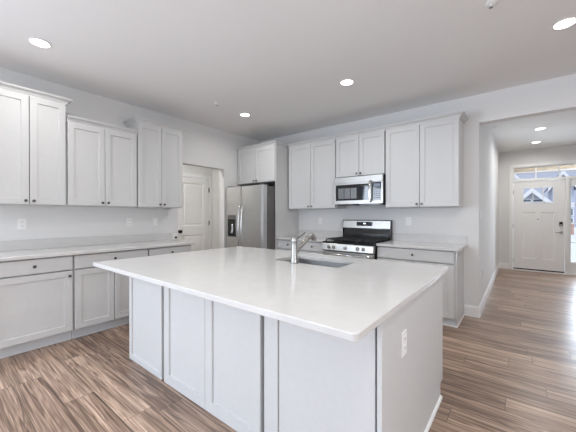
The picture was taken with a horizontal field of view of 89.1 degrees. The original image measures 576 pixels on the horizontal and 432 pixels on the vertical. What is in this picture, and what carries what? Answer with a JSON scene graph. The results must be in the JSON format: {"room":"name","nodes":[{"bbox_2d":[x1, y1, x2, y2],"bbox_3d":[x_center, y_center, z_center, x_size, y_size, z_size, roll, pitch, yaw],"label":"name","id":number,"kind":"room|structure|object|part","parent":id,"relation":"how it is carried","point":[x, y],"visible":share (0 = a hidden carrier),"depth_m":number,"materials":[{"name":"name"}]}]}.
{"room":"kitchen","nodes":[
{"label":"kitchen","id":0,"kind":"room"},
{"bbox_2d":[0,68,260,247],"bbox_3d":[-3.090,-0.119,2.892,0.120,2.790,8.000,0,0,38],"label":"wall","id":1,"kind":"structure","parent":0,"point":[203,146],"depth_m":3.81,"materials":[{"name":"paint"}]},
{"bbox_2d":[17,219,26,229],"bbox_3d":[-2.832,0.086,3.115,0.009,0.117,0.072,0,0,38],"label":"outlet","id":2,"kind":"object","parent":1,"relation":"attached to","point":[21,223],"visible":1,"depth_m":3.11,"materials":[{"name":"white plastic"}]},
{"bbox_2d":[0,81,72,205],"bbox_3d":[-2.689,-0.685,3.002,0.368,1.145,0.706,0,0,38],"label":"upper cabinet","id":3,"kind":"object","parent":1,"relation":"attached to","point":[32,122],"visible":1,"depth_m":2.93,"materials":[{"name":"grey paint"}]},
{"bbox_3d":[-2.682,-0.658,2.805,0.040,1.080,0.294,0,0,38],"label":"door","id":4,"kind":"part","parent":3,"relation":"part of","materials":[{"name":"grey paint"}]},
{"bbox_3d":[-2.689,-1.227,3.000,0.367,0.061,0.706,0,0,38],"label":"crown moulding","id":5,"kind":"part","parent":3,"relation":"part of","materials":[{"name":"grey paint"}]},
{"bbox_3d":[-2.495,-0.659,3.040,0.040,1.080,0.294,0,0,38],"label":"door","id":6,"kind":"part","parent":3,"relation":"part of","materials":[{"name":"grey paint"}]},
{"bbox_2d":[0,233,170,251],"bbox_3d":[-2.591,0.308,3.408,0.019,0.104,2.625,0,0,38],"label":"backsplash","id":7,"kind":"structure","parent":1,"relation":"attached to","point":[96,240],"depth_m":3.49,"materials":[{"name":"white stone"}]},
{"bbox_2d":[65,115,138,206],"bbox_3d":[-2.268,-0.599,3.534,0.368,0.969,0.738,0,0,38],"label":"upper cabinet","id":8,"kind":"object","parent":1,"relation":"attached to","point":[101,158],"visible":0.98,"depth_m":3.40,"materials":[{"name":"grey paint"}]},
{"bbox_3d":[-2.280,-0.572,3.312,0.040,0.904,0.358,0,0,38],"label":"door","id":9,"kind":"part","parent":8,"relation":"part of","materials":[{"name":"grey paint"}]},
{"bbox_3d":[-2.142,-1.052,3.433,0.048,0.061,0.738,0,0,38],"label":"crown moulding","id":10,"kind":"part","parent":8,"relation":"part of","materials":[{"name":"grey paint"}]},
{"bbox_3d":[-2.054,-0.573,3.597,0.040,0.904,0.358,0,0,38],"label":"door","id":11,"kind":"part","parent":8,"relation":"part of","materials":[{"name":"grey paint"}]},
{"bbox_2d":[127,218,131,225],"bbox_3d":[-2.153,0.083,3.970,0.009,0.117,0.072,0,0,38],"label":"outlet","id":12,"kind":"object","parent":1,"relation":"attached to","point":[129,220],"visible":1,"depth_m":3.97,"materials":[{"name":"white plastic"}]},
{"bbox_2d":[122,116,186,207],"bbox_3d":[-1.835,-0.689,4.078,0.368,1.145,0.740,0,0,38],"label":"upper cabinet","id":13,"kind":"object","parent":1,"relation":"attached to","point":[159,144],"visible":0.98,"depth_m":3.95,"materials":[{"name":"grey paint"}]},
{"bbox_3d":[-1.834,-0.662,3.874,0.040,1.080,0.311,0,0,38],"label":"door","id":14,"kind":"part","parent":13,"relation":"part of","materials":[{"name":"grey paint"}]},
{"bbox_3d":[-1.835,-1.231,4.075,0.367,0.061,0.740,0,0,38],"label":"crown moulding","id":15,"kind":"part","parent":13,"relation":"part of","materials":[{"name":"grey paint"}]},
{"bbox_3d":[-1.637,-0.662,4.122,0.040,1.080,0.311,0,0,38],"label":"door","id":16,"kind":"part","parent":13,"relation":"part of","materials":[{"name":"grey paint"}]},
{"bbox_2d":[153,218,157,225],"bbox_3d":[-1.925,0.084,4.256,0.009,0.117,0.072,0,0,38],"label":"wall switch","id":17,"kind":"object","parent":1,"relation":"attached to","point":[155,220],"visible":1,"depth_m":4.25,"materials":[{"name":"white plastic"}]},
{"bbox_2d":[172,233,177,239],"bbox_3d":[-1.727,0.315,4.486,0.036,0.110,0.090,0,0,38],"label":"outlet","id":18,"kind":"object","parent":1,"relation":"attached to","point":[174,235],"visible":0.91,"depth_m":4.49,"materials":[{"name":"white plastic"}]},
{"bbox_2d":[183,164,211,179],"bbox_3d":[-2.407,-0.128,5.395,0.120,2.790,2.570,0,0,38],"label":"wall","id":19,"kind":"structure","parent":0,"point":[188,169],"depth_m":5.99,"materials":[{"name":"paint"}]},
{"bbox_2d":[178,177,209,250],"bbox_3d":[-1.895,0.245,5.897,0.116,2.020,0.761,0,0,38],"label":"door","id":20,"kind":"structure","parent":19,"relation":"in","point":[193,218],"depth_m":5.94,"materials":[{"name":"paint"}]},
{"bbox_2d":[183,173,211,248],"bbox_3d":[-1.913,0.210,5.904,0.019,2.110,0.910,0,0,38],"label":"trim","id":21,"kind":"structure","parent":19,"relation":"attached to","point":[184,174],"depth_m":6.21,"materials":[{"name":"white paint"}]},
{"bbox_2d":[212,169,219,248],"bbox_3d":[-1.246,-0.130,6.037,0.900,2.790,0.120,0,0,38],"label":"wall","id":22,"kind":"structure","parent":0,"point":[215,173],"depth_m":6.19,"materials":[{"name":"paint"}]},
{"bbox_2d":[0,0,575,152],"bbox_3d":[0.596,-1.614,2.771,8.400,0.200,12.600,0,0,38],"label":"ceiling","id":23,"kind":"structure","parent":0,"point":[283,64],"depth_m":2.77,"materials":[{"name":"paint"}]},
{"bbox_2d":[28,37,51,47],"bbox_3d":[-2.163,-1.508,2.550,0.160,0.009,0.160,0,0,38],"label":"recessed light","id":24,"kind":"object","parent":23,"relation":"in","point":[38,42],"visible":1,"depth_m":2.54,"materials":[{"name":"white plastic"}]},
{"bbox_2d":[240,113,249,116],"bbox_3d":[-0.644,-1.514,4.378,0.160,0.009,0.160,0,0,38],"label":"recessed light","id":25,"kind":"object","parent":23,"relation":"in","point":[241,114],"visible":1,"depth_m":4.36,"materials":[{"name":"white plastic"}]},
{"bbox_2d":[340,79,353,84],"bbox_3d":[0.667,-1.511,3.308,0.160,0.009,0.160,0,0,38],"label":"recessed light","id":26,"kind":"object","parent":23,"relation":"in","point":[345,81],"visible":1,"depth_m":3.30,"materials":[{"name":"white plastic"}]},
{"bbox_2d":[484,0,497,8],"bbox_3d":[1.440,-1.494,2.075,0.080,0.032,0.080,0,0,38],"label":"sprinkler","id":27,"kind":"object","parent":23,"relation":"attached to","point":[490,3],"visible":1,"depth_m":2.07,"materials":[{"name":"white plastic"}]},
{"bbox_2d":[551,16,575,29],"bbox_3d":[2.170,-1.507,2.292,0.160,0.009,0.160,0,0,38],"label":"recessed light","id":28,"kind":"object","parent":23,"relation":"in","point":[569,21],"visible":1,"depth_m":2.28,"materials":[{"name":"white plastic"}]},
{"bbox_2d":[0,268,575,431],"bbox_3d":[0.571,1.326,2.749,8.400,0.100,12.520,0,0,38],"label":"floor","id":29,"kind":"structure","parent":0,"point":[512,367],"depth_m":2.29,"materials":[{"name":"brown wood"}]},
{"bbox_2d":[0,255,72,358],"bbox_3d":[-2.598,0.835,2.912,0.627,0.879,0.616,0,0,38],"label":"base cabinet","id":30,"kind":"object","parent":29,"relation":"on","point":[36,295],"visible":0.93,"depth_m":2.75,"materials":[{"name":"grey paint"}]},
{"bbox_3d":[-2.391,0.474,2.747,0.040,0.134,0.602,0,0,38],"label":"drawer","id":31,"kind":"part","parent":30,"relation":"part of","materials":[{"name":"grey paint"}]},
{"bbox_2d":[71,248,147,338],"bbox_3d":[-2.167,0.833,3.456,0.627,0.879,0.764,0,0,38],"label":"base cabinet","id":32,"kind":"object","parent":29,"relation":"on","point":[100,296],"visible":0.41,"depth_m":3.17,"materials":[{"name":"grey paint"}]},
{"bbox_3d":[-2.077,0.857,3.143,0.040,0.607,0.372,0,0,38],"label":"door","id":33,"kind":"part","parent":32,"relation":"part of","materials":[{"name":"grey paint"}]},
{"bbox_3d":[-1.959,0.472,3.290,0.040,0.134,0.750,0,0,38],"label":"drawer","id":34,"kind":"part","parent":32,"relation":"part of","materials":[{"name":"grey paint"}]},
{"bbox_3d":[-1.842,0.856,3.440,0.040,0.607,0.372,0,0,38],"label":"door","id":35,"kind":"part","parent":32,"relation":"part of","materials":[{"name":"grey paint"}]},
{"bbox_2d":[147,245,190,255],"bbox_3d":[-1.740,0.832,3.993,0.627,0.879,0.600,0,0,38],"label":"base cabinet","id":36,"kind":"object","parent":29,"relation":"on","point":[182,248],"visible":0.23,"depth_m":3.78,"materials":[{"name":"grey paint"}]},
{"bbox_2d":[0,233,194,261],"bbox_3d":[-2.348,0.325,3.219,0.634,0.136,2.632,0,0,38],"label":"countertop","id":37,"kind":"structure","parent":36,"relation":"on","point":[37,248],"depth_m":3.35,"materials":[{"name":"white stone"}]},
{"bbox_2d":[226,183,274,249],"bbox_3d":[-0.502,0.369,5.294,0.928,1.794,0.963,0,0,38],"label":"refrigerator","id":38,"kind":"object","parent":29,"relation":"on","point":[250,210],"visible":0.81,"depth_m":4.88,"materials":[{"name":"silver metal"}]},
{"bbox_3d":[-0.932,0.355,5.162,0.417,1.725,0.087,0,0,38],"label":"freezer door","id":39,"kind":"part","parent":38,"relation":"part of","materials":[{"name":"silver metal"}]},
{"bbox_3d":[-0.830,0.184,4.993,0.026,0.752,0.085,0,0,38],"label":"door handle","id":40,"kind":"part","parent":38,"relation":"part of","materials":[{"name":"silver metal"}]},
{"bbox_2d":[129,275,442,431],"bbox_3d":[-0.145,0.844,2.360,2.312,0.865,1.187,0,0,38],"label":"kitchen island","id":41,"kind":"object","parent":29,"relation":"on","point":[253,372],"visible":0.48,"depth_m":1.62,"materials":[{"name":"grey paint"}]},
{"bbox_3d":[-1.194,0.842,2.448,0.560,0.862,0.020,0,0,38],"label":"decorative panel","id":42,"kind":"part","parent":41,"relation":"part of","materials":[{"name":"grey paint"}]},
{"bbox_3d":[-0.744,0.844,2.091,0.518,0.862,0.020,0,0,38],"label":"decorative panel","id":43,"kind":"part","parent":41,"relation":"part of","materials":[{"name":"grey paint"}]},
{"bbox_3d":[-0.344,0.845,1.773,0.501,0.862,0.020,0,0,38],"label":"decorative panel","id":44,"kind":"part","parent":41,"relation":"part of","materials":[{"name":"grey paint"}]},
{"bbox_2d":[93,246,448,341],"bbox_3d":[-0.196,0.396,2.304,2.337,0.030,1.598,0,0,38],"label":"island countertop","id":45,"kind":"structure","parent":41,"relation":"on","point":[347,302],"depth_m":1.69,"materials":[{"name":"white stone"}]},
{"bbox_2d":[290,232,315,263],"bbox_3d":[0.135,0.258,2.457,0.066,0.245,0.336,0,0,38],"label":"faucet","id":46,"kind":"object","parent":45,"relation":"on","point":[294,249],"visible":1,"depth_m":2.34,"materials":[{"name":"silver metal"}]},
{"bbox_3d":[0.111,0.248,2.427,0.036,0.141,0.194,0,0,38],"label":"spout","id":47,"kind":"part","parent":46,"relation":"part of","materials":[{"name":"silver metal"}]},
{"bbox_2d":[286,258,349,267],"bbox_3d":[0.232,0.513,2.496,0.688,0.204,0.423,0,0,38],"label":"sink","id":48,"kind":"object","parent":45,"relation":"in","point":[304,261],"visible":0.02,"depth_m":2.68,"materials":[{"name":"silver metal"}]},
{"bbox_3d":[0.160,0.846,1.378,0.521,0.862,0.012,0,0,38],"label":"flat panel","id":49,"kind":"part","parent":41,"relation":"part of","materials":[{"name":"grey paint"}]},
{"bbox_2d":[401,329,406,357],"bbox_3d":[0.557,0.609,1.399,0.009,0.117,0.072,0,0,38],"label":"outlet","id":50,"kind":"object","parent":41,"relation":"attached to","point":[404,333],"visible":1,"depth_m":1.39,"materials":[{"name":"white plastic"}]},
{"bbox_3d":[0.742,0.847,1.657,0.020,0.865,1.187,0,0,38],"label":"panel","id":51,"kind":"part","parent":41,"relation":"part of","materials":[{"name":"grey paint"}]},
{"bbox_3d":[0.733,1.270,1.619,0.014,0.019,1.114,0,0,38],"label":"shoe moulding","id":52,"kind":"part","parent":41,"relation":"part of","materials":[{"name":"white paint"}]},
{"bbox_2d":[275,145,298,249],"bbox_3d":[-0.007,0.036,5.143,0.019,2.461,0.639,0,0,38],"label":"panel","id":53,"kind":"object","parent":29,"relation":"on","point":[286,219],"visible":0.36,"depth_m":5.04,"materials":[{"name":"grey paint"}]},
{"bbox_2d":[277,239,322,253],"bbox_3d":[0.369,0.829,4.841,0.943,0.879,0.647,0,0,38],"label":"base cabinet","id":54,"kind":"object","parent":29,"relation":"on","point":[309,247],"visible":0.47,"depth_m":4.54,"materials":[{"name":"grey paint"}]},
{"bbox_3d":[0.015,0.467,4.770,0.462,0.134,0.040,0,0,38],"label":"drawer","id":55,"kind":"part","parent":54,"relation":"part of","materials":[{"name":"grey paint"}]},
{"bbox_2d":[276,230,342,241],"bbox_3d":[0.371,0.319,4.840,0.947,0.136,0.643,0,0,38],"label":"countertop","id":56,"kind":"structure","parent":54,"relation":"on","point":[321,235],"depth_m":4.94,"materials":[{"name":"white stone"}]},
{"bbox_3d":[0.382,0.468,4.480,0.462,0.134,0.040,0,0,38],"label":"drawer","id":57,"kind":"part","parent":54,"relation":"part of","materials":[{"name":"grey paint"}]},
{"bbox_3d":[0.382,0.852,4.481,0.462,0.607,0.040,0,0,38],"label":"door","id":58,"kind":"part","parent":54,"relation":"part of","materials":[{"name":"grey paint"}]},
{"bbox_2d":[322,220,391,259],"bbox_3d":[1.001,0.656,4.254,0.770,1.190,0.764,0,0,38],"label":"gas range","id":59,"kind":"object","parent":29,"relation":"on","point":[359,239],"visible":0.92,"depth_m":4.24,"materials":[{"name":"silver metal"}]},
{"bbox_3d":[0.784,0.537,3.980,0.689,0.028,0.064,0,0,38],"label":"oven handle","id":60,"kind":"part","parent":59,"relation":"part of","materials":[{"name":"silver metal"}]},
{"bbox_3d":[0.815,0.439,4.019,0.762,0.102,0.073,0,0,38],"label":"control panel","id":61,"kind":"part","parent":59,"relation":"part of","materials":[{"name":"silver metal"}]},
{"bbox_3d":[0.819,0.793,4.026,0.754,0.587,0.055,0,0,38],"label":"oven door","id":62,"kind":"part","parent":59,"relation":"part of","materials":[{"name":"silver metal"}]},
{"bbox_2d":[329,245,377,259],"bbox_3d":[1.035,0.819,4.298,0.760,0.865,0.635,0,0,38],"label":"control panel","id":63,"kind":"object","parent":59,"relation":"in","point":[375,247],"depth_m":3.84,"materials":[{"name":"silver metal"}]},
{"bbox_2d":[323,240,386,245],"bbox_3d":[0.996,0.372,4.247,0.762,0.026,0.629,0,0,38],"label":"cooktop","id":64,"kind":"object","parent":59,"relation":"in","point":[327,242],"depth_m":4.01,"materials":[{"name":"black metal"}]},
{"bbox_2d":[377,246,464,327],"bbox_3d":[1.706,0.832,3.781,0.919,0.879,0.647,0,0,38],"label":"base cabinet","id":65,"kind":"object","parent":29,"relation":"on","point":[453,280],"visible":0.46,"depth_m":3.42,"materials":[{"name":"grey paint"}]},
{"bbox_3d":[1.352,0.855,3.711,0.439,0.607,0.040,0,0,38],"label":"door","id":66,"kind":"part","parent":65,"relation":"part of","materials":[{"name":"grey paint"}]},
{"bbox_3d":[1.527,0.471,3.571,0.884,0.134,0.040,0,0,38],"label":"drawer","id":67,"kind":"part","parent":65,"relation":"part of","materials":[{"name":"grey paint"}]},
{"bbox_2d":[376,233,466,250],"bbox_3d":[1.716,0.323,3.773,0.946,0.136,0.643,0,0,38],"label":"countertop","id":68,"kind":"structure","parent":65,"relation":"on","point":[416,241],"depth_m":3.81,"materials":[{"name":"white stone"}]},
{"bbox_3d":[1.701,0.856,3.434,0.439,0.607,0.040,0,0,38],"label":"door","id":69,"kind":"part","parent":65,"relation":"part of","materials":[{"name":"grey paint"}]},
{"bbox_3d":[1.729,1.262,3.813,0.919,0.018,0.538,0,0,38],"label":"shoe moulding","id":70,"kind":"part","parent":65,"relation":"part of","materials":[{"name":"white paint"}]},
{"bbox_3d":[2.075,0.833,3.532,0.010,0.877,0.577,0,0,38],"label":"panel","id":71,"kind":"part","parent":65,"relation":"part of","materials":[{"name":"grey paint"}]},
{"bbox_2d":[261,74,575,306],"bbox_3d":[2.178,-0.123,3.901,7.120,2.790,0.130,0,0,38],"label":"wall","id":72,"kind":"structure","parent":0,"point":[456,221],"depth_m":3.74,"materials":[{"name":"paint"}]},
{"bbox_2d":[236,140,286,185],"bbox_3d":[-0.372,-0.920,5.402,0.971,0.668,0.678,0,0,38],"label":"upper cabinet","id":73,"kind":"object","parent":72,"relation":"attached to","point":[256,163],"visible":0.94,"depth_m":5.15,"materials":[{"name":"grey paint"}]},
{"bbox_3d":[-0.746,-0.893,5.338,0.450,0.603,0.040,0,0,38],"label":"door","id":74,"kind":"part","parent":73,"relation":"part of","materials":[{"name":"grey paint"}]},
{"bbox_3d":[-0.484,-1.223,5.261,0.971,0.061,0.319,0,0,38],"label":"crown moulding","id":75,"kind":"part","parent":73,"relation":"part of","materials":[{"name":"grey paint"}]},
{"bbox_3d":[-0.388,-0.892,5.054,0.450,0.603,0.040,0,0,38],"label":"door","id":76,"kind":"part","parent":73,"relation":"part of","materials":[{"name":"grey paint"}]},
{"bbox_2d":[287,135,345,208],"bbox_3d":[0.464,-0.682,4.935,0.932,1.125,0.376,0,0,38],"label":"upper cabinet","id":77,"kind":"object","parent":72,"relation":"attached to","point":[312,163],"visible":0.94,"depth_m":4.78,"materials":[{"name":"grey paint"}]},
{"bbox_3d":[0.201,-0.655,4.975,0.455,1.060,0.040,0,0,38],"label":"door","id":78,"kind":"part","parent":77,"relation":"part of","materials":[{"name":"grey paint"}]},
{"bbox_3d":[0.362,-1.213,4.805,0.932,0.061,0.048,0,0,38],"label":"crown moulding","id":79,"kind":"part","parent":77,"relation":"part of","materials":[{"name":"grey paint"}]},
{"bbox_3d":[0.562,-0.654,4.689,0.455,1.060,0.040,0,0,38],"label":"door","id":80,"kind":"part","parent":77,"relation":"part of","materials":[{"name":"grey paint"}]},
{"bbox_2d":[298,230,342,236],"bbox_3d":[0.564,0.302,5.085,0.945,0.104,0.019,0,0,38],"label":"backsplash","id":81,"kind":"structure","parent":72,"relation":"attached to","point":[322,233],"depth_m":5.05,"materials":[{"name":"white stone"}]},
{"bbox_2d":[334,126,385,177],"bbox_3d":[1.133,-0.914,4.404,0.772,0.657,0.376,0,0,38],"label":"upper cabinet","id":82,"kind":"object","parent":72,"relation":"attached to","point":[361,152],"visible":0.94,"depth_m":4.26,"materials":[{"name":"grey paint"}]},
{"bbox_3d":[0.901,-0.887,4.419,0.375,0.592,0.040,0,0,38],"label":"door","id":83,"kind":"part","parent":82,"relation":"part of","materials":[{"name":"grey paint"}]},
{"bbox_3d":[1.031,-1.212,4.274,0.772,0.061,0.048,0,0,38],"label":"crown moulding","id":84,"kind":"part","parent":82,"relation":"part of","materials":[{"name":"grey paint"}]},
{"bbox_2d":[334,174,385,205],"bbox_3d":[1.107,-0.369,4.373,0.760,0.415,0.457,0,0,38],"label":"microwave","id":85,"kind":"object","parent":82,"relation":"attached to","point":[368,189],"visible":0.97,"depth_m":4.21,"materials":[{"name":"silver metal"}]},
{"bbox_3d":[0.928,-0.340,4.311,0.556,0.282,0.030,0,0,38],"label":"door","id":86,"kind":"part","parent":85,"relation":"part of","materials":[{"name":"silver metal"}]},
{"bbox_3d":[0.942,-0.345,4.303,0.521,0.235,0.026,0,0,38],"label":"door glass","id":87,"kind":"part","parent":85,"relation":"part of","materials":[{"name":"black glass"}]},
{"bbox_3d":[1.148,-0.350,4.089,0.027,0.323,0.063,0,0,38],"label":"door handle","id":88,"kind":"part","parent":85,"relation":"part of","materials":[{"name":"silver metal"}]},
{"bbox_3d":[1.200,-0.887,4.182,0.375,0.592,0.040,0,0,38],"label":"door","id":89,"kind":"part","parent":82,"relation":"part of","materials":[{"name":"grey paint"}]},
{"bbox_2d":[406,217,410,224],"bbox_3d":[1.720,0.075,4.176,0.072,0.117,0.009,0,0,38],"label":"outlet","id":90,"kind":"object","parent":72,"relation":"attached to","point":[408,219],"visible":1,"depth_m":4.17,"materials":[{"name":"white plastic"}]},
{"bbox_2d":[384,110,467,207],"bbox_3d":[1.807,-0.678,3.869,0.946,1.125,0.376,0,0,38],"label":"upper cabinet","id":91,"kind":"object","parent":72,"relation":"attached to","point":[425,156],"visible":1,"depth_m":3.72,"materials":[{"name":"grey paint"}]},
{"bbox_3d":[1.532,-0.652,3.919,0.438,1.060,0.040,0,0,38],"label":"door","id":92,"kind":"part","parent":91,"relation":"part of","materials":[{"name":"grey paint"}]},
{"bbox_3d":[1.807,-1.210,3.867,0.946,0.061,0.375,0,0,38],"label":"crown moulding","id":93,"kind":"part","parent":91,"relation":"part of","materials":[{"name":"grey paint"}]},
{"bbox_3d":[1.880,-0.651,3.643,0.438,1.060,0.040,0,0,38],"label":"door","id":94,"kind":"part","parent":91,"relation":"part of","materials":[{"name":"grey paint"}]},
{"bbox_2d":[392,233,466,243],"bbox_3d":[1.910,0.306,4.017,0.942,0.104,0.019,0,0,38],"label":"backsplash","id":95,"kind":"structure","parent":72,"relation":"attached to","point":[453,239],"depth_m":3.98,"materials":[{"name":"white stone"}]},
{"bbox_2d":[480,124,498,301],"bbox_3d":[3.727,-0.128,5.442,0.120,2.790,4.230,0,0,38],"label":"wall","id":96,"kind":"structure","parent":0,"point":[489,154],"depth_m":4.77,"materials":[{"name":"paint"}]},
{"bbox_2d":[464,262,508,317],"bbox_3d":[3.751,1.197,5.342,0.200,0.140,4.374,0,0,40],"label":"baseboard","id":97,"kind":"structure","parent":96,"relation":"attached to","point":[469,310],"depth_m":4.01,"materials":[{"name":"white paint"}]},
{"bbox_2d":[499,144,575,262],"bbox_3d":[5.913,-0.132,6.497,2.235,2.790,0.140,0,0,38],"label":"wall","id":98,"kind":"structure","parent":0,"point":[567,152],"depth_m":6.94,"materials":[{"name":"paint"}]},
{"bbox_2d":[513,179,564,272],"bbox_3d":[5.662,0.223,6.629,0.889,2.036,0.103,0,0,38],"label":"door","id":99,"kind":"structure","parent":98,"relation":"in","point":[538,228],"depth_m":6.61,"materials":[{"name":"paint"}]},
{"bbox_2d":[522,186,554,203],"bbox_3d":[5.680,-0.472,6.644,0.555,0.380,0.054,0,0,38],"label":"window","id":100,"kind":"structure","parent":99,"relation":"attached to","point":[523,187],"depth_m":6.59,"materials":[{"name":"clear glass"}]},
{"bbox_2d":[509,160,575,268],"bbox_3d":[5.826,0.033,6.465,1.492,2.460,0.018,0,0,38],"label":"trim","id":101,"kind":"structure","parent":98,"relation":"attached to","point":[511,167],"depth_m":6.89,"materials":[{"name":"white paint"}]},
{"bbox_2d":[512,163,575,274],"bbox_3d":[5.863,0.053,6.518,1.400,2.420,0.170,0,0,38],"label":"trim","id":102,"kind":"structure","parent":98,"relation":"attached to","point":[567,179],"depth_m":6.32,"materials":[{"name":"white paint"}]},
{"bbox_2d":[513,164,575,179],"bbox_3d":[5.857,-0.982,6.507,1.340,0.280,0.030,0,0,38],"label":"window","id":103,"kind":"structure","parent":98,"relation":"in","point":[564,164],"depth_m":6.63,"materials":[{"name":"white paint"}]},
{"bbox_2d":[514,165,575,173],"bbox_3d":[6.622,-1.365,7.309,4.000,0.350,2.000,0,0,38],"label":"porch roof","id":104,"kind":"structure","parent":98,"relation":"attached to","point":[564,167],"depth_m":7.86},
{"bbox_3d":[6.989,-1.209,7.771,4.000,0.035,0.020,0,0,38],"label":"beam trim","id":105,"kind":"part","parent":104,"relation":"part of","materials":[{"name":"beige wood"}]},
{"bbox_2d":[569,179,575,273],"bbox_3d":[6.236,0.221,6.216,0.376,2.043,0.040,0,0,38],"label":"window","id":106,"kind":"structure","parent":98,"relation":"in","point":[572,265],"depth_m":6.30,"materials":[{"name":"white paint"}]},
{"label":"outside","id":107,"kind":"structure","parent":0,"visible":0},
{"bbox_2d":[571,227,575,239],"bbox_3d":[42.708,2.530,44.431,140.000,0.200,46.000,0,0,38],"label":"pavement","id":108,"kind":"structure","parent":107,"point":[574,235],"depth_m":36.85,"materials":[{"name":"concrete"}]},
{"bbox_2d":[524,188,551,202],"bbox_3d":[29.570,-0.344,35.603,4.500,5.610,8.750,0,0,38],"label":"gabled house","id":109,"kind":"structure","parent":108,"relation":"on","point":[531,196],"depth_m":32.28,"materials":[{"name":"grey"}]},
{"bbox_2d":[544,171,575,234],"bbox_3d":[39.094,-1.846,42.082,3.000,8.570,8.750,0,0,38],"label":"gabled house","id":110,"kind":"structure","parent":108,"relation":"on","point":[563,173],"depth_m":38.49,"materials":[{"name":"grey"}]},
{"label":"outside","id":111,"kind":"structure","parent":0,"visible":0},
{"bbox_2d":[571,239,575,261],"bbox_3d":[13.848,1.532,12.563,3.600,0.040,14.800,0,0,38],"label":"walkway","id":112,"kind":"structure","parent":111,"point":[573,245],"depth_m":12.46,"materials":[{"name":"concrete"}]}
]}

